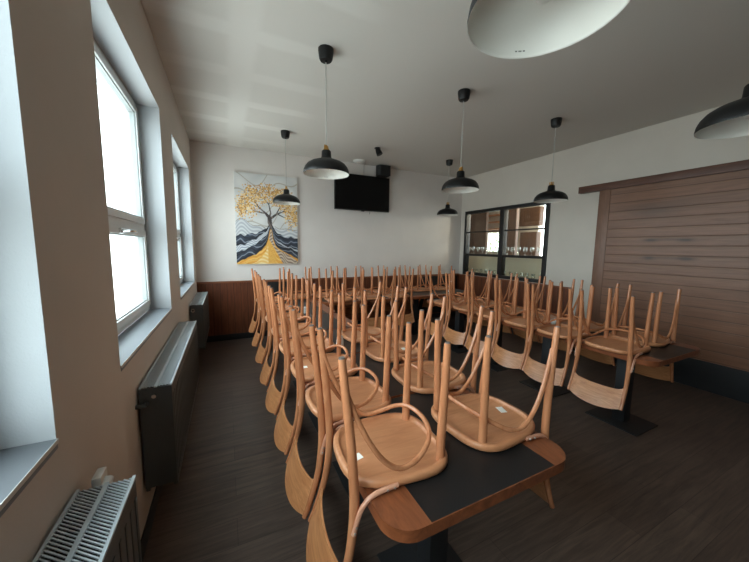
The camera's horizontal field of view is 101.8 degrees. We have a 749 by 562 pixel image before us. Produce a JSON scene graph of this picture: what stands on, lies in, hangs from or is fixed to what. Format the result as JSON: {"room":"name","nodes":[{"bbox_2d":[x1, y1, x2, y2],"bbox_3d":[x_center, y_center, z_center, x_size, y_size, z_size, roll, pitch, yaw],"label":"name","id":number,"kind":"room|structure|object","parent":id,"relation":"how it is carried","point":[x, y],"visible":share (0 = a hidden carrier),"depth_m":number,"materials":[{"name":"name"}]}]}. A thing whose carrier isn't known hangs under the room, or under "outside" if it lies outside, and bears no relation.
{"room":"cafe","nodes":[
{"label":"cafe","id":0,"kind":"room"},
{"bbox_2d":[0,0,196,561],"bbox_3d":[-1.145,-0.123,0.992,0.300,3.178,8.398,-2,7,-26],"label":"wall","id":1,"kind":"structure","parent":0,"point":[62,377],"depth_m":0.98,"materials":[{"name":"beige paint"}]},
{"bbox_2d":[0,438,58,517],"bbox_3d":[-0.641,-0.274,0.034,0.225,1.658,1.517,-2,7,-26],"label":"windowsill","id":2,"kind":"structure","parent":1,"relation":"in","point":[19,465],"depth_m":0.75,"materials":[{"name":"white plastic"}]},
{"bbox_2d":[32,467,141,561],"bbox_3d":[-0.564,0.981,0.410,0.158,0.597,1.420,-2,7,-26],"label":"radiator","id":3,"kind":"object","parent":1,"relation":"attached to","point":[99,523],"visible":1,"depth_m":0.84,"materials":[{"name":"grey metal"}]},
{"bbox_2d":[93,38,171,370],"bbox_3d":[-1.532,-0.488,1.859,0.225,1.658,1.418,-2,7,-26],"label":"window","id":4,"kind":"structure","parent":1,"relation":"in","point":[131,340],"depth_m":2.20,"materials":[{"name":"white plastic"}]},
{"bbox_2d":[135,320,198,491],"bbox_3d":[-1.485,0.765,2.299,0.158,0.585,1.576,-2,7,-26],"label":"radiator","id":5,"kind":"object","parent":1,"relation":"attached to","point":[167,393],"visible":1,"depth_m":1.68,"materials":[{"name":"grey metal"}]},
{"bbox_2d":[138,320,196,389],"bbox_3d":[-1.487,0.476,2.287,0.146,0.008,1.535,-2,7,-26],"label":"grille","id":6,"kind":"object","parent":5,"relation":"attached to","point":[165,368],"depth_m":1.97,"materials":[{"name":"grey metal"}]},
{"bbox_2d":[140,349,198,561],"bbox_3d":[-1.063,1.392,1.305,0.008,0.100,8.168,-2,7,-26],"label":"baseboard","id":7,"kind":"structure","parent":1,"relation":"attached to","point":[150,518],"depth_m":1.70,"materials":[{"name":"black"}]},
{"bbox_2d":[173,163,194,298],"bbox_3d":[-2.442,-0.707,3.727,0.225,1.658,1.540,-2,7,-26],"label":"window","id":8,"kind":"structure","parent":1,"relation":"in","point":[184,286],"depth_m":4.28,"materials":[{"name":"white plastic"}]},
{"bbox_2d":[189,292,209,348],"bbox_3d":[-2.479,0.526,4.338,0.158,0.585,1.194,-2,7,-26],"label":"radiator","id":9,"kind":"object","parent":1,"relation":"attached to","point":[199,306],"visible":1,"depth_m":3.87,"materials":[{"name":"grey metal"}]},
{"bbox_2d":[189,292,207,305],"bbox_3d":[-2.478,0.238,4.318,0.146,0.008,1.170,-2,7,-26],"label":"grille","id":10,"kind":"object","parent":9,"relation":"attached to","point":[199,299],"depth_m":4.17,"materials":[{"name":"grey metal"}]},
{"bbox_2d":[189,140,461,281],"bbox_3d":[-0.584,-0.670,5.983,5.688,3.178,0.150,-2,7,-26],"label":"wall","id":11,"kind":"structure","parent":0,"point":[412,234],"depth_m":5.71,"materials":[{"name":"paint"}]},
{"bbox_2d":[233,171,297,263],"bbox_3d":[-1.835,-1.044,5.222,1.014,1.501,0.036,-2,7,-26],"label":"canvas painting","id":12,"kind":"object","parent":11,"relation":"attached to","point":[266,231],"visible":0.95,"depth_m":5.18,"materials":[{"name":"multicoloured fabric"}]},
{"bbox_2d":[197,275,458,335],"bbox_3d":[-0.425,0.381,6.088,5.388,0.870,0.022,-2,7,-26],"label":"wainscot","id":13,"kind":"structure","parent":11,"relation":"attached to","point":[231,305],"depth_m":5.18,"materials":[{"name":"brown wood"}]},
{"bbox_2d":[267,281,286,328],"bbox_3d":[-1.708,0.432,5.437,0.420,0.840,0.032,-2,7,-26],"label":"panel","id":14,"kind":"object","parent":13,"relation":"attached to","point":[275,285],"visible":0.24,"depth_m":5.38,"materials":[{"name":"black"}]},
{"bbox_2d":[418,275,456,313],"bbox_3d":[1.437,0.304,6.956,1.110,0.840,0.032,-2,7,-26],"label":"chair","id":15,"kind":"object","parent":13,"relation":"attached to","point":[435,309],"visible":0.27,"depth_m":6.87,"materials":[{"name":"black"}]},
{"bbox_2d":[197,273,459,283],"bbox_3d":[-0.417,-0.065,6.033,5.388,0.030,0.034,-2,7,-26],"label":"trim","id":16,"kind":"structure","parent":11,"relation":"attached to","point":[455,273],"depth_m":5.54,"materials":[{"name":"brown wood"}]},
{"bbox_2d":[207,311,454,341],"bbox_3d":[-0.429,0.864,6.138,5.388,0.100,0.030,-2,7,-26],"label":"baseboard","id":17,"kind":"structure","parent":11,"relation":"attached to","point":[246,334],"depth_m":5.21,"materials":[{"name":"black"}]},
{"bbox_2d":[334,174,389,213],"bbox_3d":[-0.237,-1.667,5.895,1.142,0.721,0.101,-2,7,-26],"label":"television","id":18,"kind":"object","parent":11,"relation":"attached to","point":[362,193],"visible":0.91,"depth_m":5.84,"materials":[{"name":"black plastic"}]},
{"bbox_2d":[376,165,390,177],"bbox_3d":[0.142,-2.136,5.940,0.255,0.190,0.252,-2,7,-26],"label":"wall speaker","id":19,"kind":"object","parent":11,"relation":"attached to","point":[384,171],"visible":1,"depth_m":5.84,"materials":[{"name":"black plastic"}]},
{"bbox_2d":[381,165,389,174],"bbox_3d":[0.208,-2.123,5.834,0.200,0.160,0.003,-2,7,-26],"label":"grille","id":20,"kind":"object","parent":19,"relation":"attached to","point":[385,169],"depth_m":5.83,"materials":[{"name":"black"}]},
{"bbox_2d":[141,0,748,177],"bbox_3d":[2.137,-2.124,4.317,9.445,0.150,12.100,-2,7,-26],"label":"ceiling","id":21,"kind":"structure","parent":0,"point":[240,73],"depth_m":2.84,"materials":[{"name":"paint"}]},
{"bbox_2d":[273,130,299,204],"bbox_3d":[-1.250,-1.596,4.294,0.383,0.981,0.383,2,6,10],"label":"pendant lamp","id":22,"kind":"object","parent":21,"relation":"hanging from","point":[285,198],"visible":1,"depth_m":4.23,"materials":[{"name":"black metal"}]},
{"bbox_2d":[303,44,348,178],"bbox_3d":[-0.400,-1.388,2.517,0.383,0.981,0.383,4,7,27],"label":"pendant lamp","id":23,"kind":"object","parent":21,"relation":"hanging from","point":[325,167],"visible":1,"depth_m":2.47,"materials":[{"name":"black metal"}]},
{"bbox_2d":[353,159,365,163],"bbox_3d":[-0.268,-2.132,5.698,0.306,0.200,0.326,-2,7,-26],"label":"smoke detector","id":24,"kind":"object","parent":21,"relation":"attached to","point":[357,161],"visible":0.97,"depth_m":5.56,"materials":[{"name":"white plastic"}]},
{"bbox_2d":[374,147,382,155],"bbox_3d":[0.065,-2.078,4.899,0.135,0.126,0.100,2,7,14],"label":"spotlight","id":25,"kind":"object","parent":21,"relation":"attached to","point":[378,149],"visible":1,"depth_m":4.87,"materials":[{"name":"black metal"}]},
{"bbox_2d":[437,159,457,215],"bbox_3d":[1.356,-1.706,5.585,0.383,0.981,0.383,5,7,32],"label":"pendant lamp","id":26,"kind":"object","parent":21,"relation":"hanging from","point":[447,211],"visible":1,"depth_m":5.51,"materials":[{"name":"black metal"}]},
{"bbox_2d":[441,88,478,192],"bbox_3d":[0.905,-1.441,3.147,0.383,0.981,0.383,-2,7,-24],"label":"pendant lamp","id":27,"kind":"object","parent":21,"relation":"hanging from","point":[460,184],"visible":1,"depth_m":3.10,"materials":[{"name":"black metal"}]},
{"bbox_2d":[467,0,629,58],"bbox_3d":[0.446,-1.179,0.734,0.383,0.981,0.383,7,9,44],"label":"pendant lamp","id":28,"kind":"object","parent":21,"relation":"hanging from","point":[506,29],"visible":1,"depth_m":0.90,"materials":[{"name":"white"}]},
{"bbox_2d":[533,117,567,202],"bbox_3d":[2.223,-1.495,3.784,0.383,0.981,0.383,-5,8,-41],"label":"pendant lamp","id":29,"kind":"object","parent":21,"relation":"hanging from","point":[551,195],"visible":1,"depth_m":3.73,"materials":[{"name":"black metal"}]},
{"bbox_2d":[694,84,748,138],"bbox_3d":[1.822,-1.237,1.415,0.383,0.981,0.383,0,6,-7],"label":"pendant lamp","id":30,"kind":"object","parent":21,"relation":"hanging from","point":[730,120],"visible":1,"depth_m":1.56,"materials":[{"name":"black metal"}]},
{"bbox_2d":[143,315,748,561],"bbox_3d":[2.095,1.158,4.682,9.445,0.100,12.100,-2,7,-26],"label":"floor","id":31,"kind":"structure","parent":0,"point":[677,490],"depth_m":2.04,"materials":[{"name":"wood"}]},
{"bbox_2d":[257,297,318,352],"bbox_3d":[-1.357,0.675,4.783,0.860,0.751,0.732,-2,7,-26],"label":"dining table","id":32,"kind":"object","parent":31,"relation":"on","point":[310,299],"visible":0.04,"depth_m":4.65,"materials":[{"name":"black wood"}]},
{"bbox_2d":[249,268,286,332],"bbox_3d":[-1.640,0.282,4.649,0.563,0.936,0.460,-3,7,-28],"label":"bentwood chair","id":33,"kind":"object","parent":32,"relation":"on","point":[253,325],"visible":0.59,"depth_m":4.60,"materials":[{"name":"brown wood"}]},
{"bbox_2d":[283,267,311,299],"bbox_3d":[-1.291,0.241,5.060,0.460,0.936,0.563,-2,7,-25],"label":"bentwood chair","id":34,"kind":"object","parent":32,"relation":"on","point":[305,291],"visible":0.29,"depth_m":4.89,"materials":[{"name":"brown wood"}]},
{"bbox_2d":[266,303,334,362],"bbox_3d":[-1.030,0.753,4.113,0.860,0.751,0.732,-2,7,-26],"label":"dining table","id":35,"kind":"object","parent":31,"relation":"on","point":[325,309],"visible":0.2,"depth_m":4.12,"materials":[{"name":"black wood"}]},
{"bbox_2d":[252,271,294,346],"bbox_3d":[-1.345,0.353,4.037,0.563,0.936,0.460,-2,7,-25],"label":"bentwood chair","id":36,"kind":"object","parent":35,"relation":"on","point":[257,336],"visible":0.64,"depth_m":3.97,"materials":[{"name":"brown wood"}]},
{"bbox_2d":[278,313,351,389],"bbox_3d":[-0.703,0.832,3.442,0.860,0.751,0.732,-2,7,-26],"label":"dining table","id":37,"kind":"object","parent":31,"relation":"on","point":[325,317],"visible":0.13,"depth_m":3.45,"materials":[{"name":"black wood"}]},
{"bbox_2d":[255,275,305,363],"bbox_3d":[-1.085,0.417,3.494,0.563,0.936,0.460,-2,7,-27],"label":"bentwood chair","id":38,"kind":"object","parent":37,"relation":"on","point":[261,352],"visible":0.62,"depth_m":3.44,"materials":[{"name":"brown wood"}]},
{"bbox_2d":[260,280,316,385],"bbox_3d":[-0.841,0.477,2.979,0.563,0.936,0.460,-2,7,-24],"label":"bentwood chair","id":39,"kind":"object","parent":37,"relation":"on","point":[266,372],"visible":0.66,"depth_m":2.91,"materials":[{"name":"brown wood"}]},
{"bbox_2d":[280,327,375,432],"bbox_3d":[-0.376,0.910,2.772,0.860,0.751,0.732,-2,7,-26],"label":"dining table","id":40,"kind":"object","parent":31,"relation":"on","point":[347,344],"visible":0.08,"depth_m":2.69,"materials":[{"name":"black wood"}]},
{"bbox_2d":[265,286,334,414],"bbox_3d":[-0.619,0.532,2.515,0.563,0.936,0.460,-2,7,-27],"label":"bentwood chair","id":41,"kind":"object","parent":40,"relation":"on","point":[274,398],"visible":0.67,"depth_m":2.46,"materials":[{"name":"brown wood"}]},
{"bbox_2d":[342,281,399,342],"bbox_3d":[-0.037,0.494,2.917,0.563,0.936,0.460,-2,7,-25],"label":"bentwood chair","id":42,"kind":"object","parent":40,"relation":"on","point":[374,331],"visible":0.48,"depth_m":2.92,"materials":[{"name":"brown wood"}]},
{"bbox_2d":[316,295,367,312],"bbox_3d":[-0.587,0.646,5.126,0.732,0.751,0.860,-2,7,-26],"label":"dining table","id":43,"kind":"object","parent":31,"relation":"on","point":[324,301],"visible":0.16,"depth_m":4.76,"materials":[{"name":"black wood"}]},
{"bbox_2d":[310,266,337,297],"bbox_3d":[-0.867,0.223,5.271,0.460,0.936,0.563,-2,7,-27],"label":"bentwood chair","id":44,"kind":"object","parent":43,"relation":"on","point":[311,284],"visible":0.58,"depth_m":5.13,"materials":[{"name":"brown wood"}]},
{"bbox_2d":[324,268,357,326],"bbox_3d":[-0.543,0.281,4.779,0.460,0.936,0.563,-2,7,-27],"label":"bentwood chair","id":45,"kind":"object","parent":43,"relation":"on","point":[327,298],"visible":0.48,"depth_m":4.85,"materials":[{"name":"brown wood"}]},
{"bbox_2d":[335,266,363,314],"bbox_3d":[-0.447,0.206,5.474,0.460,0.936,0.563,-2,7,-24],"label":"bentwood chair","id":46,"kind":"object","parent":43,"relation":"on","point":[348,310],"visible":0.4,"depth_m":5.49,"materials":[{"name":"brown wood"}]},
{"bbox_2d":[305,353,417,503],"bbox_3d":[-0.049,0.989,2.101,0.860,0.751,0.732,-2,7,-26],"label":"dining table","id":47,"kind":"object","parent":31,"relation":"on","point":[395,388],"visible":0.03,"depth_m":2.04,"materials":[{"name":"black wood"}]},
{"bbox_2d":[274,294,357,454],"bbox_3d":[-0.403,0.584,2.074,0.563,0.936,0.460,-2,7,-25],"label":"bentwood chair","id":48,"kind":"object","parent":47,"relation":"on","point":[284,432],"visible":0.72,"depth_m":2.02,"materials":[{"name":"brown wood"}]},
{"bbox_2d":[285,304,391,518],"bbox_3d":[-0.204,0.632,1.655,0.563,0.936,0.460,-2,7,-27],"label":"bentwood chair","id":49,"kind":"object","parent":47,"relation":"on","point":[367,395],"visible":0.84,"depth_m":1.59,"materials":[{"name":"brown wood"}]},
{"bbox_2d":[363,287,433,362],"bbox_3d":[0.191,0.547,2.471,0.563,0.936,0.460,-2,7,-27],"label":"bentwood chair","id":50,"kind":"object","parent":47,"relation":"on","point":[375,351],"visible":0.56,"depth_m":2.35,"materials":[{"name":"brown wood"}]},
{"bbox_2d":[391,296,483,393],"bbox_3d":[0.403,0.602,2.002,0.563,0.936,0.460,-2,7,-24],"label":"bentwood chair","id":51,"kind":"object","parent":47,"relation":"on","point":[422,372],"visible":0.58,"depth_m":1.86,"materials":[{"name":"brown wood"}]},
{"bbox_2d":[368,292,407,337],"bbox_3d":[0.087,0.619,5.452,0.732,0.751,0.860,-2,7,-26],"label":"dining table","id":52,"kind":"object","parent":31,"relation":"on","point":[386,298],"visible":0.16,"depth_m":5.09,"materials":[{"name":"black wood"}]},
{"bbox_2d":[355,268,385,327],"bbox_3d":[-0.082,0.262,5.007,0.460,0.936,0.563,-2,7,-25],"label":"bentwood chair","id":53,"kind":"object","parent":52,"relation":"on","point":[370,321],"visible":0.69,"depth_m":4.89,"materials":[{"name":"brown wood"}]},
{"bbox_2d":[358,265,387,312],"bbox_3d":[-0.014,0.187,5.688,0.460,0.936,0.563,-2,7,-27],"label":"bentwood chair","id":54,"kind":"object","parent":52,"relation":"on","point":[369,307],"visible":0.44,"depth_m":5.71,"materials":[{"name":"brown wood"}]},
{"bbox_2d":[382,267,414,325],"bbox_3d":[0.393,0.243,5.231,0.460,0.936,0.563,-2,7,-27],"label":"bentwood chair","id":55,"kind":"object","parent":52,"relation":"on","point":[408,317],"visible":0.79,"depth_m":5.14,"materials":[{"name":"brown wood"}]},
{"bbox_2d":[403,291,442,334],"bbox_3d":[0.762,0.591,5.777,0.732,0.751,0.860,-2,7,-26],"label":"dining table","id":56,"kind":"object","parent":31,"relation":"on","point":[416,296],"visible":0.43,"depth_m":5.71,"materials":[{"name":"black metal"}]},
{"bbox_2d":[383,265,410,310],"bbox_3d":[0.415,0.171,5.890,0.460,0.936,0.563,-2,7,-26],"label":"bentwood chair","id":57,"kind":"object","parent":56,"relation":"on","point":[387,306],"visible":0.49,"depth_m":5.88,"materials":[{"name":"brown wood"}]},
{"bbox_2d":[404,265,431,308],"bbox_3d":[0.860,0.152,6.104,0.460,0.936,0.563,-3,7,-28],"label":"bentwood chair","id":58,"kind":"object","parent":56,"relation":"on","point":[417,288],"visible":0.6,"depth_m":6.11,"materials":[{"name":"brown wood"}]},
{"bbox_2d":[432,289,463,329],"bbox_3d":[1.437,0.564,6.103,0.732,0.751,0.860,-2,7,-26],"label":"dining table","id":59,"kind":"object","parent":31,"relation":"on","point":[443,292],"visible":0.11,"depth_m":6.03,"materials":[{"name":"black wood"}]},
{"bbox_2d":[422,264,451,306],"bbox_3d":[1.307,0.134,6.320,0.460,0.936,0.563,-2,7,-25],"label":"bentwood chair","id":60,"kind":"object","parent":59,"relation":"on","point":[436,287],"visible":0.58,"depth_m":6.35,"materials":[{"name":"brown wood"}]},
{"bbox_2d":[427,298,470,352],"bbox_3d":[1.352,0.702,4.854,0.860,0.751,0.732,-2,7,-26],"label":"dining table","id":61,"kind":"object","parent":31,"relation":"on","point":[459,317],"visible":0.34,"depth_m":4.81,"materials":[{"name":"black metal"}]},
{"bbox_2d":[425,270,467,335],"bbox_3d":[1.087,0.322,4.598,0.563,0.936,0.460,-2,7,-27],"label":"bentwood chair","id":62,"kind":"object","parent":61,"relation":"on","point":[453,301],"visible":0.65,"depth_m":4.53,"materials":[{"name":"brown wood"}]},
{"bbox_2d":[453,269,489,325],"bbox_3d":[1.565,0.288,4.966,0.563,0.936,0.460,-2,7,-26],"label":"bentwood chair","id":63,"kind":"object","parent":61,"relation":"on","point":[475,319],"visible":0.44,"depth_m":4.96,"materials":[{"name":"brown wood"}]},
{"bbox_2d":[333,388,565,561],"bbox_3d":[0.278,1.067,1.431,0.860,0.751,0.732,-2,7,-26],"label":"dining table","id":64,"kind":"object","parent":31,"relation":"on","point":[418,515],"visible":0.56,"depth_m":1.12,"materials":[{"name":"brown wood"}]},
{"bbox_2d":[306,322,450,561],"bbox_3d":[-0.002,0.680,1.252,0.563,0.936,0.460,-2,7,-21],"label":"bentwood chair","id":65,"kind":"object","parent":64,"relation":"on","point":[386,452],"visible":0.99,"depth_m":1.19,"materials":[{"name":"brown wood"}]},
{"bbox_2d":[431,310,559,508],"bbox_3d":[0.579,0.658,1.511,0.563,0.936,0.460,-3,7,-28],"label":"bentwood chair","id":66,"kind":"object","parent":64,"relation":"on","point":[482,421],"visible":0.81,"depth_m":1.40,"materials":[{"name":"brown wood"}]},
{"bbox_2d":[469,212,488,253],"bbox_3d":[2.958,-0.726,9.065,0.105,2.700,0.900,-2,7,-26],"label":"bar cabinet","id":67,"kind":"object","parent":31,"relation":"on","point":[479,222],"visible":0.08,"depth_m":8.80,"materials":[{"name":"brown wood"}]},
{"bbox_2d":[458,308,521,371],"bbox_3d":[1.679,0.780,4.184,0.860,0.751,0.732,-2,7,-26],"label":"dining table","id":68,"kind":"object","parent":31,"relation":"on","point":[495,366],"visible":0.13,"depth_m":4.13,"materials":[{"name":"black metal"}]},
{"bbox_2d":[443,273,490,344],"bbox_3d":[1.285,0.369,4.203,0.563,0.936,0.460,-2,7,-25],"label":"bentwood chair","id":69,"kind":"object","parent":68,"relation":"on","point":[458,338],"visible":0.8,"depth_m":4.13,"materials":[{"name":"brown wood"}]},
{"bbox_2d":[464,275,518,354],"bbox_3d":[1.471,0.415,3.811,0.563,0.936,0.460,-2,7,-27],"label":"bentwood chair","id":70,"kind":"object","parent":68,"relation":"on","point":[486,313],"visible":0.76,"depth_m":3.75,"materials":[{"name":"brown wood"}]},
{"bbox_2d":[472,271,512,333],"bbox_3d":[1.752,0.334,4.572,0.563,0.936,0.460,-2,7,-27],"label":"bentwood chair","id":71,"kind":"object","parent":68,"relation":"on","point":[506,329],"visible":0.38,"depth_m":4.50,"materials":[{"name":"brown wood"}]},
{"bbox_2d":[496,273,540,342],"bbox_3d":[1.947,0.379,4.183,0.563,0.936,0.460,-2,7,-24],"label":"bentwood chair","id":72,"kind":"object","parent":68,"relation":"on","point":[520,333],"visible":0.44,"depth_m":4.14,"materials":[{"name":"brown wood"}]},
{"bbox_2d":[468,256,541,278],"bbox_3d":[2.773,0.171,6.630,0.540,1.450,3.400,-2,7,-26],"label":"bar","id":73,"kind":"object","parent":31,"relation":"on","point":[525,267],"visible":0.04,"depth_m":6.66,"materials":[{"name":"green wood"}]},
{"bbox_2d":[506,208,519,254],"bbox_3d":[3.286,-0.546,7.479,0.105,2.700,0.380,-2,7,-26],"label":"bar cabinet","id":74,"kind":"object","parent":31,"relation":"on","point":[513,214],"visible":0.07,"depth_m":7.30,"materials":[{"name":"brown wood"}]},
{"bbox_2d":[519,232,540,255],"bbox_3d":[4.109,-0.281,8.180,0.175,2.040,0.500,-2,7,-26],"label":"bar cabinet","id":75,"kind":"object","parent":31,"relation":"on","point":[527,239],"visible":0.41,"depth_m":8.01,"materials":[{"name":"brown wood"}]},
{"bbox_2d":[501,320,570,396],"bbox_3d":[2.006,0.859,3.513,0.860,0.751,0.732,-2,7,-26],"label":"dining table","id":76,"kind":"object","parent":31,"relation":"on","point":[547,340],"visible":0.23,"depth_m":3.48,"materials":[{"name":"black metal"}]},
{"bbox_2d":[491,279,553,369],"bbox_3d":[1.667,0.461,3.421,0.563,0.936,0.460,-2,7,-25],"label":"bentwood chair","id":77,"kind":"object","parent":76,"relation":"on","point":[506,358],"visible":0.88,"depth_m":3.37,"materials":[{"name":"brown wood"}]},
{"bbox_2d":[522,276,574,351],"bbox_3d":[2.140,0.427,3.776,0.563,0.936,0.460,-2,7,-27],"label":"bentwood chair","id":78,"kind":"object","parent":76,"relation":"on","point":[562,345],"visible":0.35,"depth_m":3.80,"materials":[{"name":"brown wood"}]},
{"bbox_2d":[522,282,594,386],"bbox_3d":[1.843,0.504,3.047,0.563,0.936,0.460,-2,7,-27],"label":"bentwood chair","id":79,"kind":"object","parent":76,"relation":"on","point":[535,370],"visible":0.88,"depth_m":3.00,"materials":[{"name":"brown wood"}]},
{"bbox_2d":[560,280,619,365],"bbox_3d":[2.339,0.474,3.380,0.563,0.936,0.460,-2,7,-25],"label":"bentwood chair","id":80,"kind":"object","parent":76,"relation":"on","point":[594,327],"visible":0.54,"depth_m":3.40,"materials":[{"name":"brown wood"}]},
{"bbox_2d":[564,330,699,436],"bbox_3d":[2.333,0.937,2.843,0.860,0.751,0.732,-2,7,-26],"label":"dining table","id":81,"kind":"object","parent":31,"relation":"on","point":[634,425],"visible":0.61,"depth_m":2.75,"materials":[{"name":"black metal"}]},
{"bbox_2d":[567,288,654,410],"bbox_3d":[2.058,0.552,2.641,0.563,0.936,0.460,-3,7,-28],"label":"bentwood chair","id":82,"kind":"object","parent":81,"relation":"on","point":[591,392],"visible":1,"depth_m":2.58,"materials":[{"name":"brown wood"}]},
{"bbox_2d":[609,284,681,382],"bbox_3d":[2.575,0.527,2.928,0.563,0.936,0.460,-3,8,-33],"label":"bentwood chair","id":83,"kind":"object","parent":81,"relation":"on","point":[655,339],"visible":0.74,"depth_m":2.90,"materials":[{"name":"brown wood"}]},
{"bbox_2d":[487,205,544,255],"bbox_3d":[4.826,-0.888,8.570,0.200,3.178,6.700,-2,7,-26],"label":"wall","id":84,"kind":"structure","parent":0,"point":[496,218],"depth_m":9.29,"materials":[{"name":"beige paint"}]},
{"bbox_2d":[519,206,544,226],"bbox_3d":[4.127,-1.692,8.023,0.175,0.480,0.600,-2,7,-26],"label":"bar cabinet","id":85,"kind":"object","parent":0,"point":[532,216],"visible":1,"depth_m":7.93,"materials":[{"name":"brown wood"}]},
{"bbox_2d":[459,106,748,318],"bbox_3d":[3.164,-0.507,4.952,0.150,3.178,11.800,-2,7,-26],"label":"wall","id":86,"kind":"structure","parent":0,"point":[668,146],"depth_m":4.66,"materials":[{"name":"beige paint"}]},
{"bbox_2d":[462,202,550,283],"bbox_3d":[2.551,-0.766,6.119,0.120,1.420,2.035,-2,7,-26],"label":"window","id":87,"kind":"structure","parent":86,"relation":"in","point":[503,226],"depth_m":6.04,"materials":[{"name":"black"}]},
{"bbox_2d":[458,275,568,316],"bbox_3d":[2.569,0.425,6.065,0.022,0.865,2.614,-2,7,-26],"label":"wainscot","id":88,"kind":"structure","parent":86,"relation":"attached to","point":[479,283],"depth_m":5.72,"materials":[{"name":"brown wood"}]},
{"bbox_2d":[459,274,571,288],"bbox_3d":[2.572,-0.018,6.009,0.034,0.027,2.624,-2,7,-26],"label":"trim","id":89,"kind":"structure","parent":86,"relation":"attached to","point":[459,274],"depth_m":5.68,"materials":[{"name":"brown wood"}]},
{"bbox_2d":[578,159,748,193],"bbox_3d":[4.085,-1.151,2.713,0.089,0.095,4.330,-2,7,-26],"label":"trim","id":90,"kind":"structure","parent":86,"relation":"attached to","point":[744,164],"depth_m":3.66,"materials":[{"name":"brown wood"}]},
{"bbox_2d":[591,169,748,371],"bbox_3d":[4.125,-0.067,2.759,0.054,2.130,3.950,-2,7,-26],"label":"door","id":91,"kind":"structure","parent":86,"relation":"in","point":[691,235],"depth_m":3.61,"materials":[{"name":"brown wood"}]},
{"bbox_2d":[614,357,748,403],"bbox_3d":[4.126,1.166,2.871,0.050,0.335,4.090,-2,7,-26],"label":"plinth","id":92,"kind":"object","parent":86,"relation":"attached to","point":[725,381],"depth_m":3.43,"materials":[{"name":"black"}]},
{"label":"outside","id":93,"kind":"structure","parent":0,"visible":0},
{"bbox_2d":[488,233,498,251],"bbox_3d":[4.667,-1.022,12.345,1.797,2.613,2.190,-2,7,-26],"label":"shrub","id":94,"kind":"object","parent":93,"point":[496,238],"visible":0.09,"depth_m":12.05,"materials":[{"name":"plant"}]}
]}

